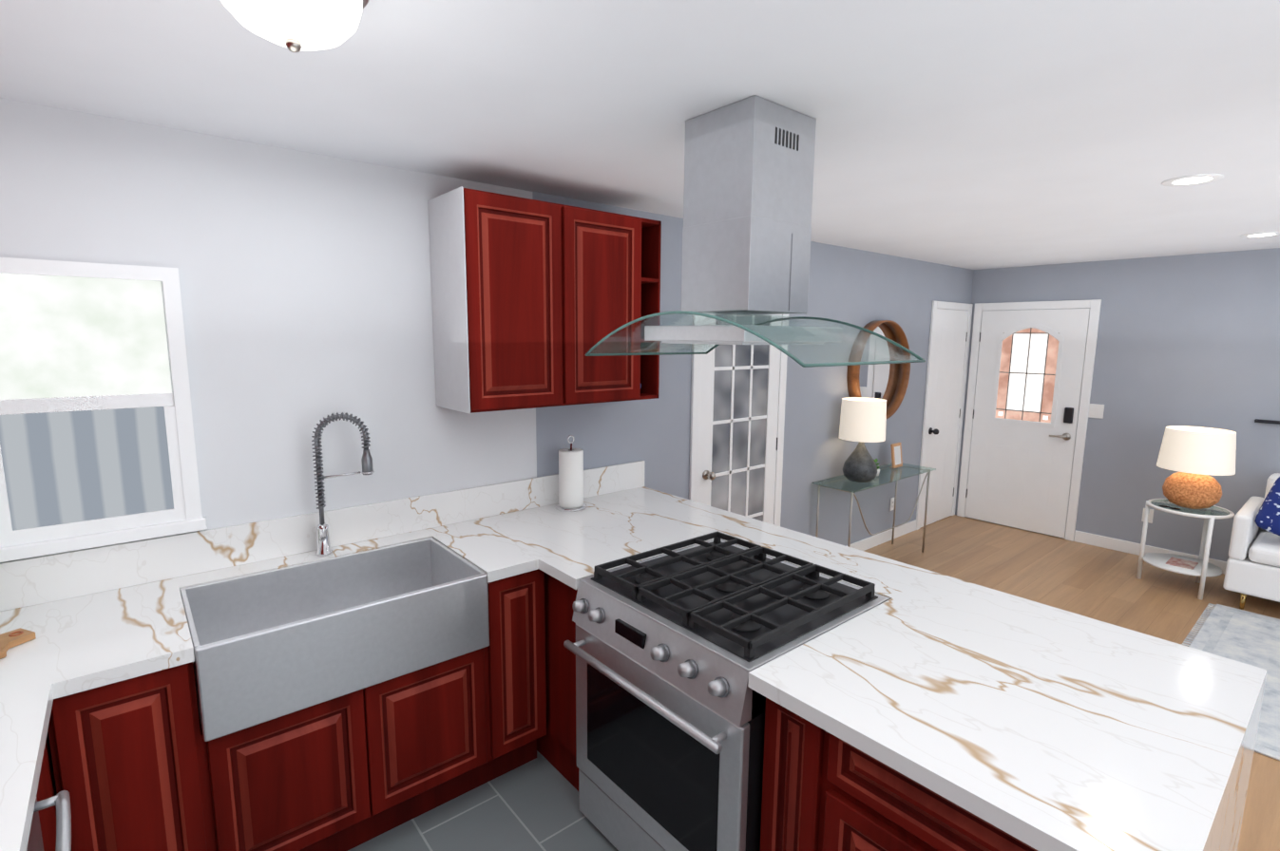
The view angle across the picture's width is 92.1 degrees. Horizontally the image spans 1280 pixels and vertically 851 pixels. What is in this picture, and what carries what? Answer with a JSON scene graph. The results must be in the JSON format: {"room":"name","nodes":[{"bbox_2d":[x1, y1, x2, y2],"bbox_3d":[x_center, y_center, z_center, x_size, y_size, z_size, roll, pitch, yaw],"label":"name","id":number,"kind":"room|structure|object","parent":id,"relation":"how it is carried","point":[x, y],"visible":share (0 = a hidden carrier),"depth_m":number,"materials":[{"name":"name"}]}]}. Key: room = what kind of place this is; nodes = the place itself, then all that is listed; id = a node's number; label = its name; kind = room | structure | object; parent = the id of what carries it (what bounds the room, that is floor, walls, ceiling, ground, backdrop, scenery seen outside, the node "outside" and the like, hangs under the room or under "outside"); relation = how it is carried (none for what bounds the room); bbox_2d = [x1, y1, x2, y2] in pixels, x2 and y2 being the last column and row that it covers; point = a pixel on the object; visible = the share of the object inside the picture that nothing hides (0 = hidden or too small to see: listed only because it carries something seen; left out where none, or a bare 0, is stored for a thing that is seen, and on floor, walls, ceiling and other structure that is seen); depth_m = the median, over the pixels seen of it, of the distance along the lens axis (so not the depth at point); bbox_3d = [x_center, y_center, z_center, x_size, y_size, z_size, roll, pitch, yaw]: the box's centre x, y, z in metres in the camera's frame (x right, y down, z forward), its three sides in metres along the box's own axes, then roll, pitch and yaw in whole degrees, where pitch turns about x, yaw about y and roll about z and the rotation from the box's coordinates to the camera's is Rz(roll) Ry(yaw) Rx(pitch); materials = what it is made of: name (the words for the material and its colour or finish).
{"room":"kitchen","nodes":[
{"label":"kitchen","id":0,"kind":"room"},
{"bbox_2d":[347,750,618,850],"bbox_3d":[0.332,1.729,0.844,3.170,0.100,5.000,-6,11,-40],"label":"floor","id":1,"kind":"structure","parent":0,"point":[533,805],"depth_m":2.27,"materials":[{"name":"grey tile"}]},
{"bbox_2d":[36,713,58,850],"bbox_3d":[-1.624,1.149,1.278,0.617,0.888,0.258,-6,11,-40],"label":"base cabinet","id":2,"kind":"object","parent":1,"relation":"on","point":[48,780],"depth_m":1.49,"materials":[{"name":"red wood"}]},
{"bbox_2d":[26,790,71,850],"bbox_3d":[-1.295,1.193,0.968,0.655,0.873,0.632,-6,11,-40],"label":"dishwasher","id":3,"kind":"object","parent":1,"relation":"on","point":[60,801],"visible":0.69,"depth_m":1.26,"materials":[{"name":"silver metal"}]},
{"bbox_2d":[50,662,218,850],"bbox_3d":[-1.549,1.059,1.903,0.302,0.888,0.618,-6,11,-40],"label":"base cabinet","id":4,"kind":"object","parent":1,"relation":"on","point":[135,765],"depth_m":1.65,"materials":[{"name":"red wood"}]},
{"bbox_2d":[207,687,378,850],"bbox_3d":[-1.268,1.148,2.155,0.434,0.644,0.618,-6,11,-40],"label":"base cabinet","id":5,"kind":"object","parent":1,"relation":"on","point":[302,780],"depth_m":1.92,"materials":[{"name":"red wood"}]},
{"bbox_2d":[370,641,496,836],"bbox_3d":[-0.934,1.111,2.431,0.435,0.644,0.618,-6,11,-40],"label":"base cabinet","id":6,"kind":"object","parent":1,"relation":"on","point":[435,725],"depth_m":2.21,"materials":[{"name":"red wood"}]},
{"bbox_2d":[487,569,549,778],"bbox_3d":[-0.667,0.961,2.635,0.261,0.888,0.618,-6,11,-40],"label":"base cabinet","id":7,"kind":"object","parent":1,"relation":"on","point":[518,620],"depth_m":2.40,"materials":[{"name":"red wood"}]},
{"bbox_2d":[545,573,579,792],"bbox_3d":[0.085,0.961,2.680,0.940,0.888,0.274,-6,11,-40],"label":"base cabinet","id":8,"kind":"object","parent":1,"relation":"on","point":[560,598],"depth_m":2.42,"materials":[{"name":"red wood"}]},
{"bbox_2d":[0,486,1267,850],"bbox_3d":[0.280,1.198,0.915,3.067,0.930,4.497,-6,11,-40],"label":"countertop","id":9,"kind":"structure","parent":8,"relation":"on","point":[1038,726],"depth_m":1.55,"materials":[{"name":"stone"}]},
{"bbox_2d":[0,628,36,659],"bbox_3d":[-1.812,0.619,1.458,0.180,0.022,0.580,3,9,20],"label":"cutting board","id":10,"kind":"object","parent":9,"relation":"on","point":[13,639],"visible":1,"depth_m":1.69,"materials":[{"name":"brown wood"}]},
{"bbox_2d":[180,537,489,742],"bbox_3d":[-1.047,0.679,2.168,0.862,0.278,0.524,-6,11,-40],"label":"farmhouse sink","id":11,"kind":"object","parent":9,"relation":"in","point":[271,645],"visible":0.88,"depth_m":2.08,"materials":[{"name":"silver metal"}]},
{"bbox_2d":[311,412,374,556],"bbox_3d":[-1.144,0.222,2.390,0.221,0.551,0.123,-6,11,-40],"label":"spring faucet","id":12,"kind":"object","parent":9,"relation":"on","point":[323,544],"visible":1,"depth_m":2.37,"materials":[{"name":"silver metal"}]},
{"bbox_2d":[555,435,586,512],"bbox_3d":[-0.340,0.228,3.047,0.150,0.366,0.150,-6,11,-40],"label":"paper towel holder","id":13,"kind":"object","parent":9,"relation":"on","point":[570,479],"visible":1,"depth_m":3.01,"materials":[{"name":"white paper"}]},
{"bbox_2d":[563,532,889,850],"bbox_3d":[0.269,0.995,2.143,0.798,0.979,0.772,-6,11,-40],"label":"range","id":14,"kind":"object","parent":1,"relation":"on","point":[670,649],"visible":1,"depth_m":1.91,"materials":[{"name":"silver metal"}]},
{"bbox_2d":[759,697,815,850],"bbox_3d":[0.737,1.079,1.908,0.941,0.888,0.189,-6,11,-40],"label":"base cabinet","id":15,"kind":"object","parent":1,"relation":"on","point":[789,738],"depth_m":1.59,"materials":[{"name":"red wood"}]},
{"bbox_2d":[807,725,1037,850],"bbox_3d":[0.996,1.125,1.603,0.941,0.888,0.616,-6,11,-40],"label":"base cabinet","id":16,"kind":"object","parent":1,"relation":"on","point":[860,803],"depth_m":1.39,"materials":[{"name":"red wood"}]},
{"bbox_2d":[0,97,974,562],"bbox_3d":[0.407,0.007,3.877,7.240,2.440,0.100,-6,11,-40],"label":"wall","id":17,"kind":"structure","parent":0,"point":[304,277],"depth_m":2.41,"materials":[{"name":"paint"}]},
{"bbox_2d":[0,257,207,562],"bbox_3d":[-1.753,-0.055,1.949,0.565,0.902,0.032,-6,11,-40],"label":"kitchen window","id":18,"kind":"structure","parent":17,"relation":"in","point":[97,444],"depth_m":1.97,"materials":[{"name":"white glass"}]},
{"bbox_2d":[0,460,644,611],"bbox_3d":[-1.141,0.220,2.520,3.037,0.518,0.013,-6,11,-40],"label":"backsplash","id":19,"kind":"structure","parent":17,"relation":"attached to","point":[30,582],"depth_m":2.30,"materials":[{"name":"white stone"}]},
{"bbox_2d":[427,186,661,413],"bbox_3d":[-0.387,-0.535,2.828,1.020,0.860,0.340,-6,11,-40],"label":"upper cabinet","id":20,"kind":"object","parent":17,"relation":"attached to","point":[534,301],"visible":0.98,"depth_m":2.59,"materials":[{"name":"red wood"}]},
{"bbox_2d":[688,313,788,526],"bbox_3d":[0.675,0.158,3.999,0.900,2.110,0.090,-6,11,-40],"label":"door","id":21,"kind":"structure","parent":17,"relation":"attached to","point":[737,413],"depth_m":4.00,"materials":[{"name":"white wood"}]},
{"bbox_2d":[846,320,910,419],"bbox_3d":[1.932,-0.441,4.965,0.800,0.800,0.097,-6,11,-40],"label":"round mirror","id":22,"kind":"object","parent":17,"relation":"attached to","point":[888,383],"visible":0.6,"depth_m":5.04,"materials":[{"name":"brown wood"}]},
{"bbox_2d":[846,519,916,551],"bbox_3d":[1.785,1.021,5.123,2.081,0.100,0.013,-6,11,-40],"label":"baseboard","id":23,"kind":"structure","parent":17,"relation":"attached to","point":[871,542],"depth_m":5.40,"materials":[{"name":"white wood"}]},
{"bbox_2d":[889,497,894,511],"bbox_3d":[2.227,0.695,5.446,0.072,0.116,0.009,-6,11,-40],"label":"electrical outlet","id":24,"kind":"object","parent":17,"relation":"attached to","point":[891,506],"visible":0.85,"depth_m":5.44,"materials":[{"name":"white plastic"}]},
{"bbox_2d":[0,0,1279,269],"bbox_3d":[1.991,-0.967,1.837,7.440,0.100,5.000,-6,11,-40],"label":"ceiling","id":25,"kind":"structure","parent":0,"point":[986,133],"depth_m":1.72,"materials":[{"name":"paint"}]},
{"bbox_2d":[220,0,369,52],"bbox_3d":[-0.625,-0.753,1.106,0.268,0.156,0.268,-6,11,-40],"label":"dome ceiling light","id":26,"kind":"object","parent":25,"relation":"attached to","point":[295,26],"visible":1,"depth_m":1.08,"materials":[{"name":"white glass"}]},
{"bbox_2d":[585,95,925,367],"bbox_3d":[0.334,-0.576,1.945,0.609,0.729,0.909,-6,11,-40],"label":"range hood","id":27,"kind":"object","parent":25,"relation":"hanging from","point":[749,163],"visible":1,"depth_m":1.83,"materials":[{"name":"silver metal"}]},
{"bbox_2d":[1161,173,1224,186],"bbox_3d":[2.281,-1.014,2.550,0.196,0.004,0.196,-6,11,-40],"label":"recessed light","id":28,"kind":"object","parent":25,"relation":"in","point":[1193,180],"visible":0.9,"depth_m":2.54,"materials":[{"name":"white plastic"}]},
{"bbox_2d":[1240,231,1279,237],"bbox_3d":[3.873,-1.187,3.846,0.196,0.004,0.196,-6,11,-40],"label":"recessed light","id":29,"kind":"object","parent":25,"relation":"in","point":[1263,235],"visible":0.9,"depth_m":3.84,"materials":[{"name":"white plastic"}]},
{"bbox_2d":[864,515,1279,850],"bbox_3d":[3.184,1.411,3.210,4.270,0.100,5.000,-6,11,-40],"label":"floor","id":30,"kind":"structure","parent":0,"point":[1106,585],"depth_m":4.58,"materials":[{"name":"brown wood"}]},
{"bbox_2d":[811,462,936,553],"bbox_3d":[1.852,0.744,4.876,1.240,0.720,0.350,-6,11,-40],"label":"console table","id":31,"kind":"object","parent":30,"relation":"on","point":[888,474],"visible":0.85,"depth_m":4.73,"materials":[{"name":"clear glass"}]},
{"bbox_2d":[838,397,886,482],"bbox_3d":[1.654,0.108,4.604,0.330,0.610,0.330,-6,11,-40],"label":"light","id":32,"kind":"object","parent":31,"relation":"on","point":[863,421],"visible":1,"depth_m":4.49,"materials":[{"name":"fabric"}]},
{"bbox_2d":[873,458,879,476],"bbox_3d":[1.826,0.327,4.793,0.101,0.127,0.092,-6,11,-40],"label":"plant","id":33,"kind":"object","parent":31,"relation":"on","point":[877,464],"visible":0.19,"depth_m":4.78,"materials":[{"name":"green plant"}]},
{"bbox_2d":[889,442,902,468],"bbox_3d":[2.114,0.249,5.114,0.150,0.207,0.070,-6,11,-40],"label":"photo frame","id":34,"kind":"object","parent":31,"relation":"on","point":[896,456],"visible":0.98,"depth_m":5.09,"materials":[{"name":"brown wood"}]},
{"bbox_2d":[1136,498,1234,600],"bbox_3d":[3.944,0.881,4.478,0.474,0.600,0.475,-6,11,-40],"label":"side table","id":35,"kind":"object","parent":30,"relation":"on","point":[1201,568],"visible":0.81,"depth_m":4.43,"materials":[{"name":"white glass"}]},
{"bbox_2d":[1158,504,1180,510],"bbox_3d":[3.777,0.582,4.403,0.054,0.009,0.128,-3,9,-23],"label":"sunglasses","id":36,"kind":"object","parent":35,"relation":"on","point":[1175,508],"visible":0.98,"depth_m":4.39,"materials":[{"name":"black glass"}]},
{"bbox_2d":[1156,425,1236,509],"bbox_3d":[3.949,0.306,4.395,0.420,0.560,0.420,-6,11,-40],"label":"lamp","id":37,"kind":"object","parent":35,"relation":"on","point":[1194,457],"visible":1,"depth_m":4.28,"materials":[{"name":"ceramic"},{"name":"fabric"}]},
{"bbox_2d":[1181,603,1279,761],"bbox_3d":[3.974,1.440,2.663,1.920,0.012,2.520,-6,11,-40],"label":"area rug","id":38,"kind":"object","parent":30,"relation":"on","point":[1242,636],"visible":0.42,"depth_m":3.62,"materials":[{"name":"white fabric"}]},
{"bbox_2d":[1222,473,1279,610],"bbox_3d":[4.877,0.891,3.627,0.815,0.840,1.980,-6,11,-40],"label":"sofa","id":39,"kind":"object","parent":30,"relation":"on","point":[1252,567],"visible":0.88,"depth_m":4.07,"materials":[{"name":"fabric"}]},
{"bbox_2d":[1254,476,1279,535],"bbox_3d":[4.312,0.565,3.992,0.473,0.454,0.223,7,11,40],"label":"pillow","id":40,"kind":"object","parent":39,"relation":"on","point":[1268,518],"visible":1,"depth_m":4.05,"materials":[{"name":"blue fabric"}]},
{"bbox_2d":[955,248,1279,561],"bbox_3d":[4.794,-0.023,4.354,0.100,2.440,5.000,-6,11,-40],"label":"wall","id":41,"kind":"structure","parent":0,"point":[1189,340],"depth_m":4.94,"materials":[{"name":"paint"}]},
{"bbox_2d":[916,299,1101,541],"bbox_3d":[3.240,-0.042,5.505,0.813,2.120,1.054,-6,11,-40],"label":"door frame","id":42,"kind":"structure","parent":41,"relation":"attached to","point":[1023,413],"depth_m":5.75,"materials":[{"name":"white wood"}]},
{"bbox_2d":[1088,403,1104,419],"bbox_3d":[3.914,-0.124,5.309,0.011,0.120,0.120,-6,11,-40],"label":"switch plate","id":43,"kind":"object","parent":41,"relation":"attached to","point":[1096,410],"visible":1,"depth_m":5.30,"materials":[{"name":"white plastic"}]},
{"bbox_2d":[1141,508,1153,523],"bbox_3d":[4.190,0.743,5.094,0.009,0.116,0.072,-6,11,-40],"label":"electrical outlet","id":44,"kind":"object","parent":41,"relation":"attached to","point":[1151,517],"visible":0.6,"depth_m":5.08,"materials":[{"name":"white plastic"}]},
{"bbox_2d":[1073,530,1226,574],"bbox_3d":[5.079,1.200,4.085,0.014,0.100,3.743,-6,11,-40],"label":"baseboard","id":45,"kind":"structure","parent":41,"relation":"attached to","point":[1094,540],"depth_m":5.23,"materials":[{"name":"white wood"}]},
{"bbox_2d":[1254,419,1279,424],"bbox_3d":[4.572,-0.026,4.496,0.054,0.024,0.140,-6,11,-40],"label":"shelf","id":46,"kind":"object","parent":41,"relation":"attached to","point":[1267,421],"visible":1,"depth_m":4.50,"materials":[{"name":"grey metal"}]}
]}

